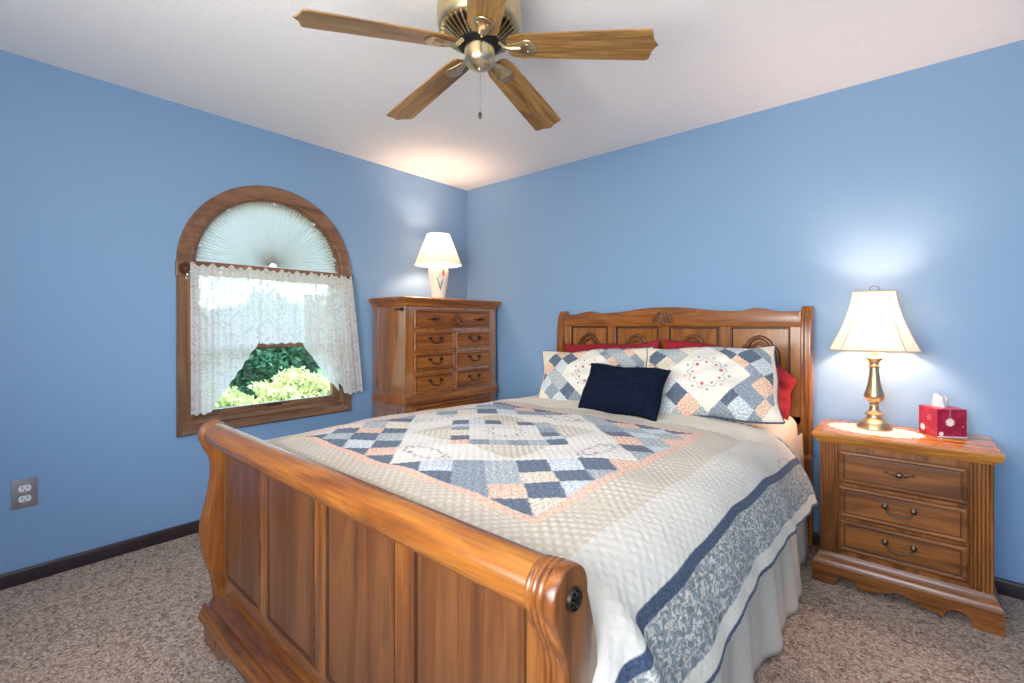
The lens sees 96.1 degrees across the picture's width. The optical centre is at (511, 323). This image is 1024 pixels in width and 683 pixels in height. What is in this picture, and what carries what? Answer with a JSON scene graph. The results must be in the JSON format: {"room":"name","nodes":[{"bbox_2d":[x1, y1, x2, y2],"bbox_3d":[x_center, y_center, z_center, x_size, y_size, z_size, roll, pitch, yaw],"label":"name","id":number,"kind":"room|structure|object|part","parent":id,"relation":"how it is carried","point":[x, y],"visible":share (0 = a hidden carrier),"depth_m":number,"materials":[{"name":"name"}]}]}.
{"room":"bedroom","nodes":[
{"label":"bedroom","id":0,"kind":"room"},
{"bbox_2d":[0,50,466,573],"bbox_3d":[-1.637,-0.020,2.959,0.120,2.440,3.840,0,0,41],"label":"wall","id":1,"kind":"structure","parent":0,"point":[101,182],"depth_m":2.38,"materials":[{"name":"blue paint"}]},
{"bbox_2d":[11,477,37,509],"bbox_3d":[-2.260,0.786,2.136,0.009,0.132,0.085,0,0,41],"label":"wall outlet","id":2,"kind":"object","parent":1,"relation":"attached to","point":[24,493],"visible":1,"depth_m":2.13,"materials":[{"name":"grey metal"}]},
{"bbox_2d":[18,495,30,502],"bbox_3d":[-2.259,0.810,2.135,0.004,0.029,0.042,0,0,41],"label":"receptacle","id":3,"kind":"object","parent":2,"relation":"attached to","point":[21,498],"depth_m":2.13,"materials":[{"name":"white plastic"}]},
{"bbox_2d":[18,484,30,491],"bbox_3d":[-2.259,0.762,2.135,0.004,0.029,0.042,0,0,41],"label":"receptacle","id":4,"kind":"object","parent":2,"relation":"attached to","point":[21,487],"depth_m":2.13,"materials":[{"name":"white plastic"}]},
{"bbox_2d":[0,519,199,590],"bbox_3d":[-1.626,1.166,2.870,0.013,0.068,3.720,0,0,41],"label":"baseboard","id":5,"kind":"structure","parent":1,"relation":"attached to","point":[49,568],"depth_m":2.31,"materials":[{"name":"brown wood"}]},
{"bbox_2d":[175,185,352,436],"bbox_3d":[-1.566,-0.124,3.008,0.161,1.514,1.073,0,0,41],"label":"window","id":6,"kind":"structure","parent":1,"relation":"in","point":[187,424],"depth_m":2.82,"materials":[{"name":"brown wood"}]},
{"bbox_2d":[185,271,337,281],"bbox_3d":[-1.497,-0.280,2.957,0.064,0.050,0.994,0,0,41],"label":"curtain rod","id":7,"kind":"object","parent":6,"relation":"attached to","point":[187,274],"visible":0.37,"depth_m":2.61,"materials":[{"name":"white plastic"}]},
{"bbox_2d":[190,262,362,415],"bbox_3d":[-1.450,0.083,2.973,0.046,0.864,1.065,0,0,41],"label":"lace curtain","id":8,"kind":"object","parent":7,"relation":"hanging from","point":[230,314],"visible":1,"depth_m":2.85,"materials":[{"name":"white fabric"}]},
{"bbox_3d":[-1.527,0.180,2.975,0.026,0.905,1.062,0,0,41],"label":"casing","id":9,"kind":"part","parent":6,"relation":"part of","materials":[{"name":"brown wood"}]},
{"bbox_3d":[-1.527,-0.616,2.975,0.026,0.531,1.062,0,0,41],"label":"arch casing","id":10,"kind":"part","parent":6,"relation":"part of","materials":[{"name":"brown wood"}]},
{"bbox_3d":[-1.527,0.595,2.975,0.026,0.077,1.022,0,0,41],"label":"casing","id":11,"kind":"part","parent":6,"relation":"part of","materials":[{"name":"brown wood"}]},
{"bbox_2d":[196,201,336,272],"bbox_3d":[-1.552,-0.580,2.997,0.032,0.433,0.868,0,0,41],"label":"shade","id":12,"kind":"object","parent":6,"relation":"attached to","point":[262,234],"visible":0.91,"depth_m":2.96,"materials":[{"name":"white fabric"}]},
{"bbox_3d":[-1.554,-0.367,2.998,0.028,0.009,0.868,0,0,41],"label":"rail","id":13,"kind":"part","parent":12,"relation":"part of","materials":[{"name":"white plastic"}]},
{"bbox_3d":[-1.560,0.335,3.003,0.032,0.419,0.876,0,0,41],"label":"sash","id":14,"kind":"part","parent":6,"relation":"part of","materials":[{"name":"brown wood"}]},
{"bbox_3d":[-1.552,-0.339,2.997,0.080,0.047,0.876,0,0,41],"label":"transom rail","id":15,"kind":"part","parent":6,"relation":"part of","materials":[{"name":"brown wood"}]},
{"bbox_3d":[-1.594,-0.077,3.033,0.032,0.475,0.876,0,0,41],"label":"sash","id":16,"kind":"part","parent":6,"relation":"part of","materials":[{"name":"brown wood"}]},
{"bbox_2d":[0,0,1023,190],"bbox_3d":[-0.172,-1.290,1.619,4.090,0.100,3.960,0,0,41],"label":"ceiling","id":17,"kind":"structure","parent":0,"point":[250,62],"depth_m":2.17,"materials":[{"name":"paint"}]},
{"bbox_2d":[293,0,657,130],"bbox_3d":[-0.127,-0.998,1.734,1.173,0.484,1.183,0,0,41],"label":"ceiling fan","id":18,"kind":"object","parent":17,"relation":"hanging from","point":[480,30],"visible":1,"depth_m":1.64,"materials":[{"name":"brown wood"}]},
{"bbox_3d":[-0.443,-0.984,1.543,0.530,0.006,0.137,-7,14,-25],"label":"blade","id":19,"kind":"part","parent":18,"relation":"part of","materials":[{"name":"brown wood"}]},
{"bbox_3d":[-0.362,-0.984,1.962,0.137,0.006,0.530,-15,4,-43],"label":"blade","id":20,"kind":"part","parent":18,"relation":"part of","materials":[{"name":"brown wood"}]},
{"bbox_2d":[441,8,517,55],"bbox_3d":[-0.120,-1.058,1.711,0.284,0.048,0.284,0,0,41],"label":"vent","id":21,"kind":"object","parent":18,"relation":"attached to","point":[454,22],"depth_m":1.65,"materials":[{"name":"gold metal"}]},
{"bbox_3d":[-0.070,-0.984,1.337,0.137,0.006,0.530,11,5,-8],"label":"blade","id":22,"kind":"part","parent":18,"relation":"part of","materials":[{"name":"brown wood"}]},
{"bbox_3d":[0.062,-0.984,2.014,0.137,0.006,0.530,-12,-12,27],"label":"blade","id":23,"kind":"part","parent":18,"relation":"part of","materials":[{"name":"brown wood"}]},
{"bbox_3d":[0.242,-0.984,1.628,0.530,0.006,0.137,6,-10,11],"label":"blade","id":24,"kind":"part","parent":18,"relation":"part of","materials":[{"name":"brown wood"}]},
{"bbox_2d":[0,532,1023,682],"bbox_3d":[-0.172,1.250,1.619,4.090,0.100,3.960,0,0,41],"label":"floor","id":25,"kind":"structure","parent":0,"point":[132,617],"depth_m":1.79,"materials":[{"name":"carpet"}]},
{"bbox_2d":[368,296,501,417],"bbox_3d":[-0.586,0.503,3.715,0.450,1.394,1.010,0,0,41],"label":"dresser","id":26,"kind":"object","parent":25,"relation":"on","point":[429,353],"visible":0.69,"depth_m":3.45,"materials":[{"name":"brown wood"}]},
{"bbox_3d":[-0.575,0.439,3.441,0.012,0.139,0.381,0,0,41],"label":"drawer","id":27,"kind":"part","parent":26,"relation":"part of","materials":[{"name":"brown wood"}]},
{"bbox_3d":[-0.575,0.280,3.441,0.012,0.124,0.381,0,0,41],"label":"drawer","id":28,"kind":"part","parent":26,"relation":"part of","materials":[{"name":"brown wood"}]},
{"bbox_3d":[-0.575,0.126,3.441,0.012,0.128,0.381,0,0,41],"label":"drawer","id":29,"kind":"part","parent":26,"relation":"part of","materials":[{"name":"brown wood"}]},
{"bbox_3d":[-0.592,0.552,3.721,0.432,0.056,0.946,0,0,41],"label":"waist moulding","id":30,"kind":"part","parent":26,"relation":"part of","materials":[{"name":"brown wood"}]},
{"bbox_3d":[-0.564,0.433,3.432,0.025,0.052,0.128,0,0,41],"label":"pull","id":31,"kind":"part","parent":26,"relation":"part of","materials":[{"name":"black metal"}]},
{"bbox_3d":[-0.564,0.275,3.432,0.025,0.052,0.128,0,0,41],"label":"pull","id":32,"kind":"part","parent":26,"relation":"part of","materials":[{"name":"black metal"}]},
{"bbox_3d":[-0.564,0.120,3.432,0.025,0.052,0.128,0,0,41],"label":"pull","id":33,"kind":"part","parent":26,"relation":"part of","materials":[{"name":"black metal"}]},
{"bbox_3d":[-0.443,-0.037,3.594,0.012,0.138,0.785,0,0,41],"label":"drawer","id":34,"kind":"part","parent":26,"relation":"part of","materials":[{"name":"brown wood"}]},
{"bbox_3d":[-0.442,0.697,3.594,0.034,0.206,0.793,0,0,41],"label":"drawer","id":35,"kind":"part","parent":26,"relation":"part of","materials":[{"name":"brown wood"}]},
{"bbox_3d":[-0.311,0.439,3.747,0.012,0.139,0.381,0,0,41],"label":"drawer","id":36,"kind":"part","parent":26,"relation":"part of","materials":[{"name":"brown wood"}]},
{"bbox_3d":[-0.311,0.280,3.747,0.012,0.124,0.381,0,0,41],"label":"drawer","id":37,"kind":"part","parent":26,"relation":"part of","materials":[{"name":"brown wood"}]},
{"bbox_3d":[-0.311,0.126,3.747,0.012,0.128,0.381,0,0,41],"label":"drawer","id":38,"kind":"part","parent":26,"relation":"part of","materials":[{"name":"brown wood"}]},
{"bbox_3d":[-0.301,0.433,3.739,0.025,0.052,0.128,0,0,41],"label":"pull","id":39,"kind":"part","parent":26,"relation":"part of","materials":[{"name":"black metal"}]},
{"bbox_3d":[-0.301,0.275,3.739,0.025,0.052,0.128,0,0,41],"label":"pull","id":40,"kind":"part","parent":26,"relation":"part of","materials":[{"name":"black metal"}]},
{"bbox_3d":[-0.301,0.120,3.739,0.025,0.052,0.128,0,0,41],"label":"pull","id":41,"kind":"part","parent":26,"relation":"part of","materials":[{"name":"black metal"}]},
{"bbox_3d":[-0.689,-0.195,3.594,0.323,0.002,0.651,0,0,41],"label":"lace doily","id":42,"kind":"object","parent":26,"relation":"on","visible":0},
{"bbox_2d":[414,232,461,297],"bbox_3d":[-0.589,-0.457,3.685,0.378,0.520,0.378,0,0,41],"label":"table lamp","id":43,"kind":"object","parent":42,"relation":"on","point":[438,253],"visible":0.93,"depth_m":3.61,"materials":[{"name":"fabric"}]},
{"bbox_3d":[-0.589,-0.593,3.685,0.372,0.242,0.372,0,0,41],"label":"lamp shade","id":44,"kind":"part","parent":43,"relation":"part of","materials":[{"name":"white fabric"}]},
{"bbox_3d":[-0.589,-0.472,3.685,0.378,0.006,0.378,0,0,41],"label":"shade trim","id":45,"kind":"part","parent":43,"relation":"part of","materials":[{"name":"white fabric"}]},
{"bbox_2d":[428,263,448,297],"bbox_3d":[-0.589,-0.342,3.685,0.165,0.289,0.165,0,0,41],"label":"lamp base","id":46,"kind":"object","parent":43,"relation":"attached to","point":[438,273],"depth_m":3.63,"materials":[{"name":"ceramic"}]},
{"bbox_2d":[197,306,814,682],"bbox_3d":[0.228,0.546,2.101,1.652,1.307,2.416,0,0,41],"label":"bed","id":47,"kind":"object","parent":25,"relation":"on","point":[297,550],"visible":0.88,"depth_m":1.18,"materials":[{"name":"brown wood"}]},
{"bbox_3d":[-1.111,0.732,1.746,0.060,0.736,0.126,0,0,41],"label":"post","id":48,"kind":"part","parent":47,"relation":"part of","materials":[{"name":"brown wood"}]},
{"bbox_3d":[-0.938,0.698,1.600,0.305,0.480,0.007,0,0,41],"label":"panel","id":49,"kind":"part","parent":47,"relation":"part of","materials":[{"name":"brown wood"}]},
{"bbox_3d":[-0.523,1.052,1.220,1.590,0.084,0.103,0,0,41],"label":"moulding","id":50,"kind":"part","parent":47,"relation":"part of","materials":[{"name":"brown wood"}]},
{"bbox_3d":[-0.504,0.984,1.248,1.534,0.092,0.034,0,0,41],"label":"rail","id":51,"kind":"part","parent":47,"relation":"part of","materials":[{"name":"brown wood"}]},
{"bbox_3d":[-0.658,0.698,1.359,0.309,0.480,0.007,0,0,41],"label":"panel","id":52,"kind":"part","parent":47,"relation":"part of","materials":[{"name":"brown wood"}]},
{"bbox_3d":[-0.376,0.698,1.116,0.305,0.480,0.007,0,0,41],"label":"panel","id":53,"kind":"part","parent":47,"relation":"part of","materials":[{"name":"brown wood"}]},
{"bbox_3d":[-0.503,0.730,1.249,1.530,0.590,0.035,0,0,41],"label":"footboard","id":54,"kind":"part","parent":47,"relation":"part of","materials":[{"name":"brown wood"}]},
{"bbox_3d":[-0.093,0.698,0.873,0.306,0.480,0.007,0,0,41],"label":"panel","id":55,"kind":"part","parent":47,"relation":"part of","materials":[{"name":"brown wood"}]},
{"bbox_3d":[0.077,0.732,0.724,0.060,0.736,0.126,0,0,41],"label":"post","id":56,"kind":"part","parent":47,"relation":"part of","materials":[{"name":"brown wood"}]},
{"bbox_3d":[0.385,0.541,3.492,0.052,1.277,0.101,0,0,41],"label":"post","id":57,"kind":"part","parent":47,"relation":"part of","materials":[{"name":"brown wood"}]},
{"bbox_3d":[0.558,0.258,3.339,0.305,0.484,0.015,0,0,41],"label":"panel","id":58,"kind":"part","parent":47,"relation":"part of","materials":[{"name":"brown wood"}]},
{"bbox_2d":[394,395,797,682],"bbox_3d":[0.250,0.659,2.127,1.517,0.362,2.200,0,0,41],"label":"mattress","id":59,"kind":"object","parent":47,"relation":"on","point":[788,431],"visible":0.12,"depth_m":2.14,"materials":[{"name":"beige fabric"}]},
{"bbox_2d":[265,396,817,682],"bbox_3d":[0.069,0.592,1.917,1.845,0.369,1.717,0,0,41],"label":"quilt","id":60,"kind":"object","parent":59,"relation":"on","point":[674,523],"visible":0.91,"depth_m":1.24,"materials":[{"name":"fabric"}]},
{"bbox_2d":[578,363,670,421],"bbox_3d":[0.551,0.332,2.307,0.447,0.246,0.214,0,0,41],"label":"lumbar cushion","id":61,"kind":"object","parent":60,"relation":"on","point":[631,391],"visible":0.98,"depth_m":2.22,"materials":[{"name":"blue fabric"}]},
{"bbox_2d":[646,345,784,423],"bbox_3d":[0.987,0.290,2.312,0.647,0.369,0.290,0,0,26],"label":"quilted sham","id":62,"kind":"object","parent":60,"relation":"on","point":[735,384],"visible":0.91,"depth_m":2.21,"materials":[{"name":"fabric"}]},
{"bbox_2d":[538,346,653,400],"bbox_3d":[0.487,0.327,2.785,0.718,0.391,0.261,0,0,23],"label":"quilted sham","id":63,"kind":"object","parent":59,"relation":"on","point":[566,374],"visible":0.5,"depth_m":2.75,"materials":[{"name":"fabric"}]},
{"bbox_2d":[564,340,659,351],"bbox_3d":[0.628,0.333,3.091,0.746,0.465,0.206,0,0,41],"label":"pillow","id":64,"kind":"object","parent":59,"relation":"on","point":[568,347],"visible":0.09,"depth_m":3.11,"materials":[{"name":"fabric"}]},
{"bbox_2d":[663,339,797,419],"bbox_3d":[1.177,0.321,2.610,0.755,0.453,0.229,0,0,41],"label":"pillow","id":65,"kind":"object","parent":59,"relation":"on","point":[787,382],"visible":0.12,"depth_m":2.39,"materials":[{"name":"fabric"}]},
{"bbox_3d":[0.837,0.258,3.099,0.309,0.484,0.015,0,0,41],"label":"panel","id":66,"kind":"part","parent":47,"relation":"part of","materials":[{"name":"brown wood"}]},
{"bbox_3d":[0.987,0.292,2.984,1.528,0.575,0.030,0,0,41],"label":"headboard","id":67,"kind":"part","parent":47,"relation":"part of","materials":[{"name":"brown wood"}]},
{"bbox_3d":[0.985,-0.045,2.981,1.528,0.123,0.047,0,0,41],"label":"crest rail","id":68,"kind":"part","parent":47,"relation":"part of","materials":[{"name":"brown wood"}]},
{"bbox_3d":[1.120,0.258,2.856,0.305,0.484,0.015,0,0,41],"label":"panel","id":69,"kind":"part","parent":47,"relation":"part of","materials":[{"name":"brown wood"}]},
{"bbox_2d":[711,433,808,682],"bbox_3d":[0.218,0.876,2.089,1.706,0.632,2.100,0,0,41],"label":"bed skirt","id":70,"kind":"object","parent":47,"relation":"hanging from","point":[777,595],"visible":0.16,"depth_m":1.66,"materials":[{"name":"beige fabric"}]},
{"bbox_3d":[1.403,0.258,2.613,0.306,0.484,0.015,0,0,41],"label":"panel","id":71,"kind":"part","parent":47,"relation":"part of","materials":[{"name":"brown wood"}]},
{"bbox_3d":[1.580,0.541,2.465,0.052,1.277,0.101,0,0,41],"label":"post","id":72,"kind":"part","parent":47,"relation":"part of","materials":[{"name":"brown wood"}]},
{"bbox_2d":[811,418,1006,637],"bbox_3d":[1.772,0.850,2.106,0.634,0.700,0.388,0,0,41],"label":"nightstand","id":73,"kind":"object","parent":25,"relation":"on","point":[913,518],"visible":1,"depth_m":1.95,"materials":[{"name":"brown wood"}]},
{"bbox_2d":[828,423,925,438],"bbox_3d":[1.702,0.499,2.165,0.363,0.002,0.255,0,0,41],"label":"lace doily","id":74,"kind":"object","parent":73,"relation":"on","point":[896,433],"visible":0.83,"depth_m":2.12,"materials":[{"name":"white fabric"}]},
{"bbox_2d":[828,286,921,430],"bbox_3d":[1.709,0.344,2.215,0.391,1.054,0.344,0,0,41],"label":"brass table lamp","id":75,"kind":"object","parent":74,"relation":"on","point":[874,322],"visible":0.98,"depth_m":2.13,"materials":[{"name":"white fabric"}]},
{"bbox_3d":[1.727,-0.015,2.196,0.332,0.274,0.332,0,0,41],"label":"lamp shade","id":76,"kind":"part","parent":75,"relation":"part of","materials":[{"name":"white fabric"}]},
{"bbox_3d":[1.727,-0.015,2.196,0.338,0.281,0.338,0,0,41],"label":"shade trim","id":77,"kind":"part","parent":75,"relation":"part of","materials":[{"name":"white fabric"}]},
{"bbox_3d":[1.657,0.961,1.971,0.118,0.047,0.025,0,0,41],"label":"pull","id":78,"kind":"part","parent":73,"relation":"part of","materials":[{"name":"gold metal"}]},
{"bbox_3d":[1.657,0.805,1.971,0.118,0.047,0.025,0,0,41],"label":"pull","id":79,"kind":"part","parent":73,"relation":"part of","materials":[{"name":"gold metal"}]},
{"bbox_3d":[1.656,0.649,1.970,0.102,0.026,0.031,0,0,41],"label":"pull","id":80,"kind":"part","parent":73,"relation":"part of","materials":[{"name":"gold metal"}]},
{"bbox_3d":[1.666,0.968,1.981,0.420,0.139,0.012,0,0,41],"label":"drawer","id":81,"kind":"part","parent":73,"relation":"part of","materials":[{"name":"brown wood"}]},
{"bbox_3d":[1.666,0.812,1.981,0.420,0.138,0.012,0,0,41],"label":"drawer","id":82,"kind":"part","parent":73,"relation":"part of","materials":[{"name":"brown wood"}]},
{"bbox_3d":[1.666,0.653,1.981,0.420,0.144,0.012,0,0,41],"label":"drawer","id":83,"kind":"part","parent":73,"relation":"part of","materials":[{"name":"brown wood"}]},
{"bbox_3d":[1.773,1.091,2.108,0.622,0.066,0.384,0,0,41],"label":"moulding","id":84,"kind":"part","parent":73,"relation":"part of","materials":[{"name":"brown wood"}]},
{"bbox_2d":[919,393,966,437],"bbox_3d":[1.940,0.405,2.077,0.116,0.191,0.116,0,0,10],"label":"tissue box","id":85,"kind":"object","parent":73,"relation":"on","point":[938,419],"visible":1,"depth_m":2.03,"materials":[{"name":"red cardboard"}]},
{"bbox_2d":[467,40,1023,583],"bbox_3d":[1.080,-0.020,3.075,4.090,2.440,0.120,0,0,41],"label":"wall","id":86,"kind":"structure","parent":0,"point":[910,183],"depth_m":2.47,"materials":[{"name":"blue paint"}]},
{"bbox_2d":[813,532,1023,599],"bbox_3d":[1.042,1.166,3.021,3.837,0.068,0.013,0,0,41],"label":"baseboard","id":87,"kind":"structure","parent":86,"relation":"attached to","point":[1009,588],"depth_m":2.03,"materials":[{"name":"brown wood"}]},
{"label":"outside","id":88,"kind":"structure","parent":0,"visible":0},
{"bbox_2d":[218,349,329,407],"bbox_3d":[-10.237,1.650,16.026,29.800,0.100,35.000,0,0,41],"label":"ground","id":89,"kind":"structure","parent":88,"point":[321,370],"depth_m":14.04,"materials":[{"name":"green plant"}]},
{"bbox_2d":[213,386,269,408],"bbox_3d":[-3.711,1.127,5.512,1.368,1.007,1.374,0,0,41],"label":"bush","id":90,"kind":"object","parent":89,"relation":"on","point":[227,400],"visible":0.07,"depth_m":5.57,"materials":[{"name":"green plant"}]},
{"bbox_2d":[230,341,320,396],"bbox_3d":[-5.329,0.357,10.203,2.616,2.596,2.525,0,0,-10],"label":"tree","id":91,"kind":"object","parent":89,"relation":"on","point":[298,357],"visible":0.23,"depth_m":9.53,"materials":[{"name":"green plant"}]},
{"bbox_2d":[247,365,329,402],"bbox_3d":[-3.061,1.101,6.537,1.416,1.058,1.596,0,0,41],"label":"bush","id":92,"kind":"object","parent":89,"relation":"on","point":[279,389],"visible":0.38,"depth_m":6.38,"materials":[{"name":"green plant"}]}
]}

